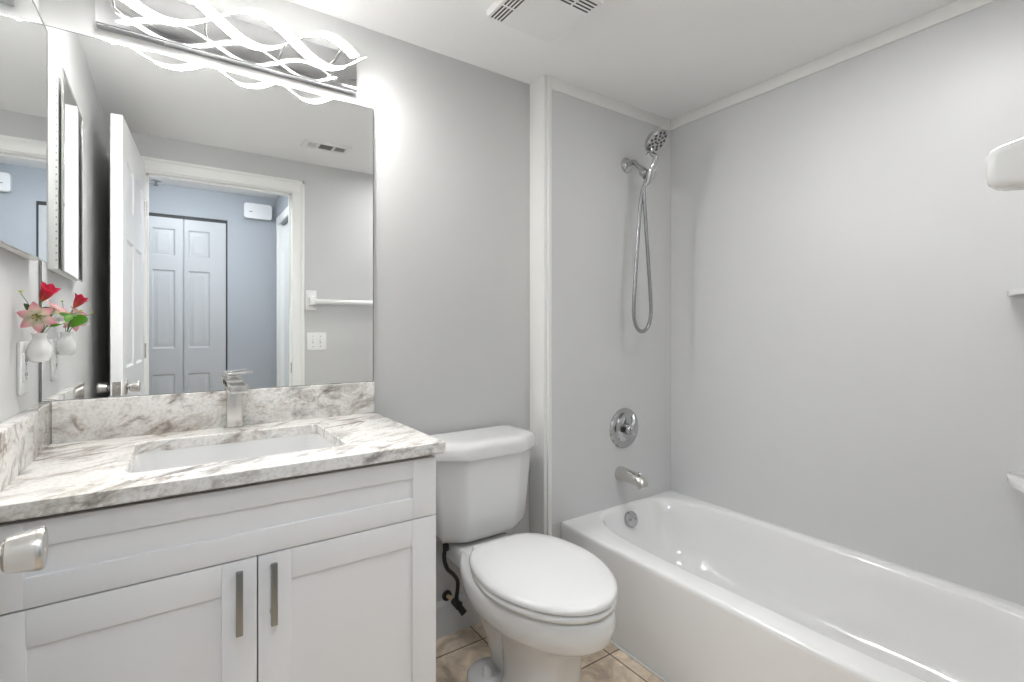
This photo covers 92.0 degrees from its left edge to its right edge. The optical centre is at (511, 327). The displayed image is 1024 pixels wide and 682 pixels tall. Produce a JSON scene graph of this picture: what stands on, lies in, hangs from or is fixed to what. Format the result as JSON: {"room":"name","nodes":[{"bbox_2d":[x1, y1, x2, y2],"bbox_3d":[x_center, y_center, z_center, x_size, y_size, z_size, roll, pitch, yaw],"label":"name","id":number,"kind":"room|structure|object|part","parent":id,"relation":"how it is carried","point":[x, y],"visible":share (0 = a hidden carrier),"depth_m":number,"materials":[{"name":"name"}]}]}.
{"room":"bathroom","nodes":[
{"label":"bathroom","id":0,"kind":"room"},
{"bbox_2d":[0,0,38,423],"bbox_3d":[-0.753,0.065,0.509,0.100,2.236,1.750,0,0,-34],"label":"wall","id":1,"kind":"structure","parent":0,"point":[18,273],"depth_m":1.07,"materials":[{"name":"grey paint"}]},
{"bbox_2d":[17,341,27,394],"bbox_3d":[-1.100,0.089,1.113,0.010,0.117,0.070,0,0,-34],"label":"wall outlet","id":2,"kind":"object","parent":1,"relation":"attached to","point":[22,362],"visible":1,"depth_m":1.10,"materials":[{"name":"white plastic"}]},
{"bbox_2d":[26,333,52,361],"bbox_3d":[-1.082,0.045,1.132,0.046,0.066,0.046,0,0,-34],"label":"vase","id":3,"kind":"object","parent":2,"relation":"attached to","point":[39,349],"visible":1,"depth_m":1.12,"materials":[{"name":"white ceramic"}]},
{"bbox_2d":[16,302,56,332],"bbox_3d":[-1.052,-0.016,1.103,0.064,0.083,0.087,0,0,-34],"label":"lily","id":4,"kind":"object","parent":3,"relation":"in","point":[36,317],"visible":1,"depth_m":1.07,"materials":[{"name":"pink plant"}]},
{"bbox_2d":[39,281,60,306],"bbox_3d":[-1.042,-0.040,1.115,0.036,0.130,0.080,0,0,-45],"label":"lily","id":5,"kind":"object","parent":3,"relation":"in","point":[47,291],"visible":0.99,"depth_m":1.10,"materials":[{"name":"red plant"}]},
{"bbox_2d":[42,314,64,332],"bbox_3d":[-1.051,-0.004,1.132,0.063,0.058,0.022,0,0,20],"label":"lily","id":6,"kind":"object","parent":3,"relation":"in","point":[59,319],"visible":0.69,"depth_m":1.13,"materials":[{"name":"white plant"}]},
{"bbox_2d":[42,301,69,331],"bbox_3d":[-1.063,-0.019,1.157,0.041,0.089,0.053,0,0,4],"label":"lily","id":7,"kind":"object","parent":3,"relation":"in","point":[58,309],"visible":0.79,"depth_m":1.16,"materials":[{"name":"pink plant"}]},
{"bbox_2d":[46,313,73,327],"bbox_3d":[-1.077,-0.007,1.170,0.019,0.061,0.077,0,0,17],"label":"flower leaf","id":8,"kind":"object","parent":3,"relation":"in","point":[67,318],"visible":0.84,"depth_m":1.19,"materials":[{"name":"green plant"}]},
{"bbox_2d":[0,0,47,262],"bbox_3d":[-1.016,-0.435,1.012,0.034,0.559,0.408,0,0,-34],"label":"medicine cabinet","id":9,"kind":"object","parent":1,"relation":"attached to","point":[23,31],"visible":1,"depth_m":1.02,"materials":[{"name":"silver mirror"}]},
{"bbox_2d":[39,0,529,601],"bbox_3d":[-0.255,0.065,1.971,2.574,2.236,0.100,0,0,-34],"label":"wall","id":10,"kind":"structure","parent":0,"point":[452,135],"depth_m":1.89,"materials":[{"name":"grey paint"}]},
{"bbox_2d":[41,25,373,401],"bbox_3d":[-0.845,-0.293,1.502,0.860,0.962,0.006,0,0,-34],"label":"wall mirror","id":11,"kind":"object","parent":10,"relation":"attached to","point":[205,223],"visible":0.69,"depth_m":1.45,"materials":[{"name":"clear glass"}]},
{"bbox_2d":[52,381,373,443],"bbox_3d":[-0.832,0.242,1.502,0.837,0.108,0.020,0,0,-34],"label":"backsplash","id":12,"kind":"structure","parent":10,"relation":"attached to","point":[114,417],"depth_m":1.43,"materials":[{"name":"grey stone"}]},
{"bbox_2d":[95,0,366,95],"bbox_3d":[-0.786,-0.860,1.452,0.682,0.123,0.156,0,0,-34],"label":"vanity light","id":13,"kind":"object","parent":10,"relation":"attached to","point":[199,29],"visible":1,"depth_m":1.44,"materials":[{"name":"silver metal"}]},
{"bbox_3d":[-0.858,-0.866,1.387,0.007,0.007,0.102,0,0,-34],"label":"post","id":14,"kind":"part","parent":13,"relation":"part of","materials":[{"name":"grey metal"}]},
{"bbox_3d":[-0.697,-0.834,1.497,0.007,0.007,0.102,0,0,-34],"label":"post","id":15,"kind":"part","parent":13,"relation":"part of","materials":[{"name":"grey metal"}]},
{"bbox_3d":[-0.557,-0.887,1.593,0.007,0.007,0.102,0,0,-34],"label":"post","id":16,"kind":"part","parent":13,"relation":"part of","materials":[{"name":"grey metal"}]},
{"bbox_2d":[442,543,466,615],"bbox_3d":[-0.231,0.926,1.841,0.113,0.296,0.122,0,0,-34],"label":"supply hose","id":17,"kind":"object","parent":10,"relation":"attached to","point":[447,595],"visible":1,"depth_m":1.84,"materials":[{"name":"black rubber"}]},
{"bbox_2d":[436,592,480,638],"bbox_3d":[-0.206,1.115,1.935,0.706,0.136,0.014,0,0,-34],"label":"baseboard","id":18,"kind":"structure","parent":10,"relation":"attached to","point":[449,620],"depth_m":1.92,"materials":[{"name":"grey paint"}]},
{"bbox_2d":[436,622,663,681],"bbox_3d":[-0.043,1.213,0.407,3.990,0.060,2.920,0,0,-34],"label":"floor","id":19,"kind":"structure","parent":0,"point":[456,652],"depth_m":1.76,"materials":[{"name":"beige tile"}]},
{"bbox_2d":[0,455,435,681],"bbox_3d":[-0.690,0.755,1.267,0.851,0.856,0.564,0,0,-34],"label":"vanity cabinet","id":20,"kind":"object","parent":19,"relation":"on","point":[329,576],"visible":0.9,"depth_m":1.05,"materials":[{"name":"white wood"}]},
{"bbox_3d":[-0.730,0.788,0.950,0.427,0.590,0.019,0,0,-34],"label":"door","id":21,"kind":"part","parent":20,"relation":"part of","materials":[{"name":"white wood"}]},
{"bbox_3d":[-0.562,0.706,1.078,0.844,0.760,0.001,0,0,-34],"label":"frame","id":22,"kind":"part","parent":20,"relation":"part of","materials":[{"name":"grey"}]},
{"bbox_2d":[0,381,445,522],"bbox_3d":[-0.689,0.257,1.273,0.867,0.138,0.559,0,0,-34],"label":"countertop","id":23,"kind":"structure","parent":20,"relation":"on","point":[57,457],"depth_m":1.25,"materials":[{"name":"grey stone"}]},
{"bbox_2d":[131,434,334,472],"bbox_3d":[-0.694,0.402,1.268,0.482,0.151,0.372,0,0,-34],"label":"sink","id":24,"kind":"object","parent":23,"relation":"in","point":[158,460],"visible":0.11,"depth_m":1.39,"materials":[{"name":"white ceramic"}]},
{"bbox_2d":[224,370,252,429],"bbox_3d":[-0.778,0.212,1.418,0.076,0.167,0.180,0,0,-34],"label":"faucet","id":25,"kind":"object","parent":23,"relation":"on","point":[235,386],"visible":1,"depth_m":1.45,"materials":[{"name":"silver metal"}]},
{"bbox_3d":[-0.823,0.293,1.463,0.050,0.006,0.042,0,0,-34],"label":"plate","id":26,"kind":"part","parent":25,"relation":"part of","materials":[{"name":"silver metal"}]},
{"bbox_3d":[-0.785,0.165,1.408,0.042,0.024,0.170,0,0,-34],"label":"spout","id":27,"kind":"part","parent":25,"relation":"part of","materials":[{"name":"silver metal"}]},
{"bbox_3d":[-0.815,0.141,1.471,0.043,0.024,0.068,0,0,38],"label":"lever","id":28,"kind":"part","parent":25,"relation":"part of","materials":[{"name":"silver metal"}]},
{"bbox_3d":[-0.569,0.569,1.029,0.013,0.132,0.035,0,0,-34],"label":"handle","id":29,"kind":"part","parent":20,"relation":"part of","materials":[{"name":"grey metal"}]},
{"bbox_3d":[-0.515,0.569,1.066,0.013,0.132,0.035,0,0,-34],"label":"handle","id":30,"kind":"part","parent":20,"relation":"part of","materials":[{"name":"grey metal"}]},
{"bbox_3d":[-0.379,0.788,1.191,0.420,0.590,0.019,0,0,-34],"label":"door","id":31,"kind":"part","parent":20,"relation":"part of","materials":[{"name":"white wood"}]},
{"bbox_2d":[429,425,617,681],"bbox_3d":[0.040,0.792,1.628,0.444,0.782,0.758,0,0,-34],"label":"toilet","id":32,"kind":"object","parent":19,"relation":"on","point":[544,604],"visible":0.96,"depth_m":1.55,"materials":[{"name":"white ceramic"}]},
{"bbox_2d":[442,532,509,568],"bbox_3d":[-0.113,0.815,1.825,0.230,0.076,0.220,0,0,-34],"label":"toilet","id":33,"kind":"object","parent":32,"relation":"attached to","point":[463,550],"depth_m":1.77,"materials":[{"name":"white ceramic"}]},
{"bbox_3d":[-0.112,0.430,1.850,0.444,0.058,0.220,0,0,-34],"label":"tank lid","id":34,"kind":"part","parent":32,"relation":"part of","materials":[{"name":"white ceramic"}]},
{"bbox_3d":[-0.115,0.607,1.853,0.414,0.337,0.192,0,0,-34],"label":"tank","id":35,"kind":"part","parent":32,"relation":"part of","materials":[{"name":"white ceramic"}]},
{"bbox_3d":[0.059,0.981,1.575,0.388,0.404,0.648,0,0,-34],"label":"bowl","id":36,"kind":"part","parent":32,"relation":"part of","materials":[{"name":"white ceramic"}]},
{"bbox_3d":[0.099,0.741,1.517,0.394,0.024,0.508,0,0,-34],"label":"seat lid","id":37,"kind":"part","parent":32,"relation":"part of","materials":[{"name":"white plastic"}]},
{"bbox_3d":[0.100,0.765,1.516,0.390,0.021,0.501,0,0,-34],"label":"seat","id":38,"kind":"part","parent":32,"relation":"part of","materials":[{"name":"white plastic"}]},
{"bbox_2d":[561,490,1023,681],"bbox_3d":[0.939,1.004,1.679,0.726,0.358,1.526,0,0,-34],"label":"bathtub","id":39,"kind":"object","parent":19,"relation":"on","point":[708,592],"visible":0.98,"depth_m":1.69,"materials":[{"name":"white ceramic"}]},
{"bbox_3d":[0.549,0.881,2.275,0.072,0.073,0.038,0,0,-34],"label":"overflow plate","id":40,"kind":"part","parent":39,"relation":"part of","materials":[{"name":"silver metal"}]},
{"bbox_2d":[610,641,668,681],"bbox_3d":[0.637,1.180,1.472,0.009,0.006,1.533,0,0,-34],"label":"trim","id":41,"kind":"structure","parent":39,"relation":"attached to","point":[611,642],"depth_m":1.74,"materials":[{"name":"white paint"}]},
{"bbox_2d":[552,90,670,538],"bbox_3d":[0.446,0.065,2.328,0.814,2.236,0.103,0,0,-34],"label":"wall","id":42,"kind":"structure","parent":0,"point":[602,365],"depth_m":2.25,"materials":[{"name":"white"}]},
{"bbox_2d":[530,75,546,534],"bbox_3d":[0.111,0.065,2.100,0.016,2.236,0.101,0,0,-34],"label":"trim","id":43,"kind":"structure","parent":42,"relation":"attached to","point":[538,88],"depth_m":2.08,"materials":[{"name":"white paint"}]},
{"bbox_2d":[547,75,551,535],"bbox_3d":[0.156,0.065,2.066,0.020,2.236,0.010,0,0,-34],"label":"trim","id":44,"kind":"structure","parent":42,"relation":"attached to","point":[549,78],"depth_m":2.06,"materials":[{"name":"white paint"}]},
{"bbox_2d":[552,77,670,130],"bbox_3d":[0.484,-1.027,2.288,0.772,0.052,0.005,0,0,-34],"label":"trim","id":45,"kind":"structure","parent":42,"relation":"attached to","point":[558,85],"depth_m":2.26,"materials":[{"name":"white paint"}]},
{"bbox_2d":[610,408,637,447],"bbox_3d":[0.544,0.470,2.291,0.188,0.188,0.069,0,0,-34],"label":"shower valve","id":46,"kind":"object","parent":42,"relation":"attached to","point":[624,423],"visible":1,"depth_m":2.28,"materials":[{"name":"silver metal"}]},
{"bbox_3d":[0.546,0.470,2.288,0.052,0.052,0.040,0,0,-34],"label":"valve stem","id":47,"kind":"part","parent":46,"relation":"part of","materials":[{"name":"silver metal"}]},
{"bbox_3d":[0.556,0.446,2.279,0.047,0.091,0.036,0,0,-34],"label":"lever handle","id":48,"kind":"part","parent":46,"relation":"part of","materials":[{"name":"silver metal"}]},
{"bbox_2d":[615,466,647,489],"bbox_3d":[0.547,0.682,2.237,0.066,0.078,0.161,0,0,-34],"label":"tub spout","id":49,"kind":"object","parent":42,"relation":"attached to","point":[624,474],"visible":1,"depth_m":2.22,"materials":[{"name":"silver metal"}]},
{"bbox_2d":[621,128,667,332],"bbox_3d":[0.595,-0.420,2.224,0.123,0.890,0.236,0,0,-34],"label":"shower","id":50,"kind":"object","parent":42,"relation":"attached to","point":[656,139],"visible":1,"depth_m":2.21,"materials":[{"name":"silver metal"}]},
{"bbox_3d":[0.571,-0.740,2.272,0.029,0.085,0.116,0,0,-26],"label":"shower arm","id":51,"kind":"part","parent":50,"relation":"part of","materials":[{"name":"silver metal"}]},
{"bbox_3d":[0.618,-0.727,2.186,0.034,0.170,0.062,0,0,-34],"label":"shower handle","id":52,"kind":"part","parent":50,"relation":"part of","materials":[{"name":"silver metal"}]},
{"bbox_2d":[287,0,956,119],"bbox_3d":[-0.043,-1.083,0.407,3.990,0.060,2.920,0,0,-34],"label":"ceiling","id":53,"kind":"structure","parent":0,"point":[668,59],"depth_m":1.78,"materials":[{"name":"white paint"}]},
{"bbox_2d":[487,0,602,42],"bbox_3d":[0.103,-1.042,1.607,0.275,0.022,0.275,0,0,-34],"label":"exhaust fan","id":54,"kind":"object","parent":53,"relation":"attached to","point":[545,20],"visible":1,"depth_m":1.63,"materials":[{"name":"white plastic"}]},
{"bbox_3d":[0.729,0.065,0.534,2.374,2.236,0.118,0,0,-34],"label":"wall","id":55,"kind":"structure","parent":0,"visible":0},
{"bbox_2d":[0,526,47,573],"bbox_3d":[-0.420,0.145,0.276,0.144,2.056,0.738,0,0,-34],"label":"door knob","id":56,"kind":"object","parent":55,"relation":"in","point":[26,551],"depth_m":0.54,"materials":[{"name":"silver metal"}]},
{"bbox_2d":[986,137,1023,190],"bbox_3d":[0.758,-0.177,0.663,0.619,0.128,0.061,0,0,-34],"label":"shelf","id":57,"kind":"object","parent":55,"relation":"attached to","point":[1004,163],"visible":1,"depth_m":0.51,"materials":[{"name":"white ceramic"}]},
{"bbox_3d":[1.289,0.065,1.906,0.100,2.236,1.750,0,0,-34],"label":"wall","id":58,"kind":"structure","parent":0,"visible":0},
{"bbox_2d":[671,0,1023,605],"bbox_3d":[1.241,-0.114,1.883,0.004,1.879,1.529,0,0,-34],"label":"wall","id":59,"kind":"structure","parent":58,"relation":"attached to","point":[847,336],"depth_m":1.80,"materials":[{"name":"white"}]},
{"bbox_2d":[671,0,996,129],"bbox_3d":[1.235,-1.029,1.881,0.008,0.048,1.525,0,0,-34],"label":"trim","id":60,"kind":"structure","parent":59,"relation":"attached to","point":[959,7],"depth_m":1.86,"materials":[{"name":"white paint"}]},
{"bbox_2d":[1007,472,1023,492],"bbox_3d":[1.466,0.441,1.292,0.292,0.014,0.292,0,0,-34],"label":"corner shelf","id":61,"kind":"object","parent":59,"relation":"attached to","point":[1016,480],"visible":1,"depth_m":1.42,"materials":[{"name":"white ceramic"}]},
{"bbox_2d":[1007,288,1023,296],"bbox_3d":[1.466,-0.101,1.292,0.292,0.014,0.292,0,0,-34],"label":"corner shelf","id":62,"kind":"object","parent":59,"relation":"attached to","point":[1016,292],"visible":1,"depth_m":1.39,"materials":[{"name":"white ceramic"}]}
]}

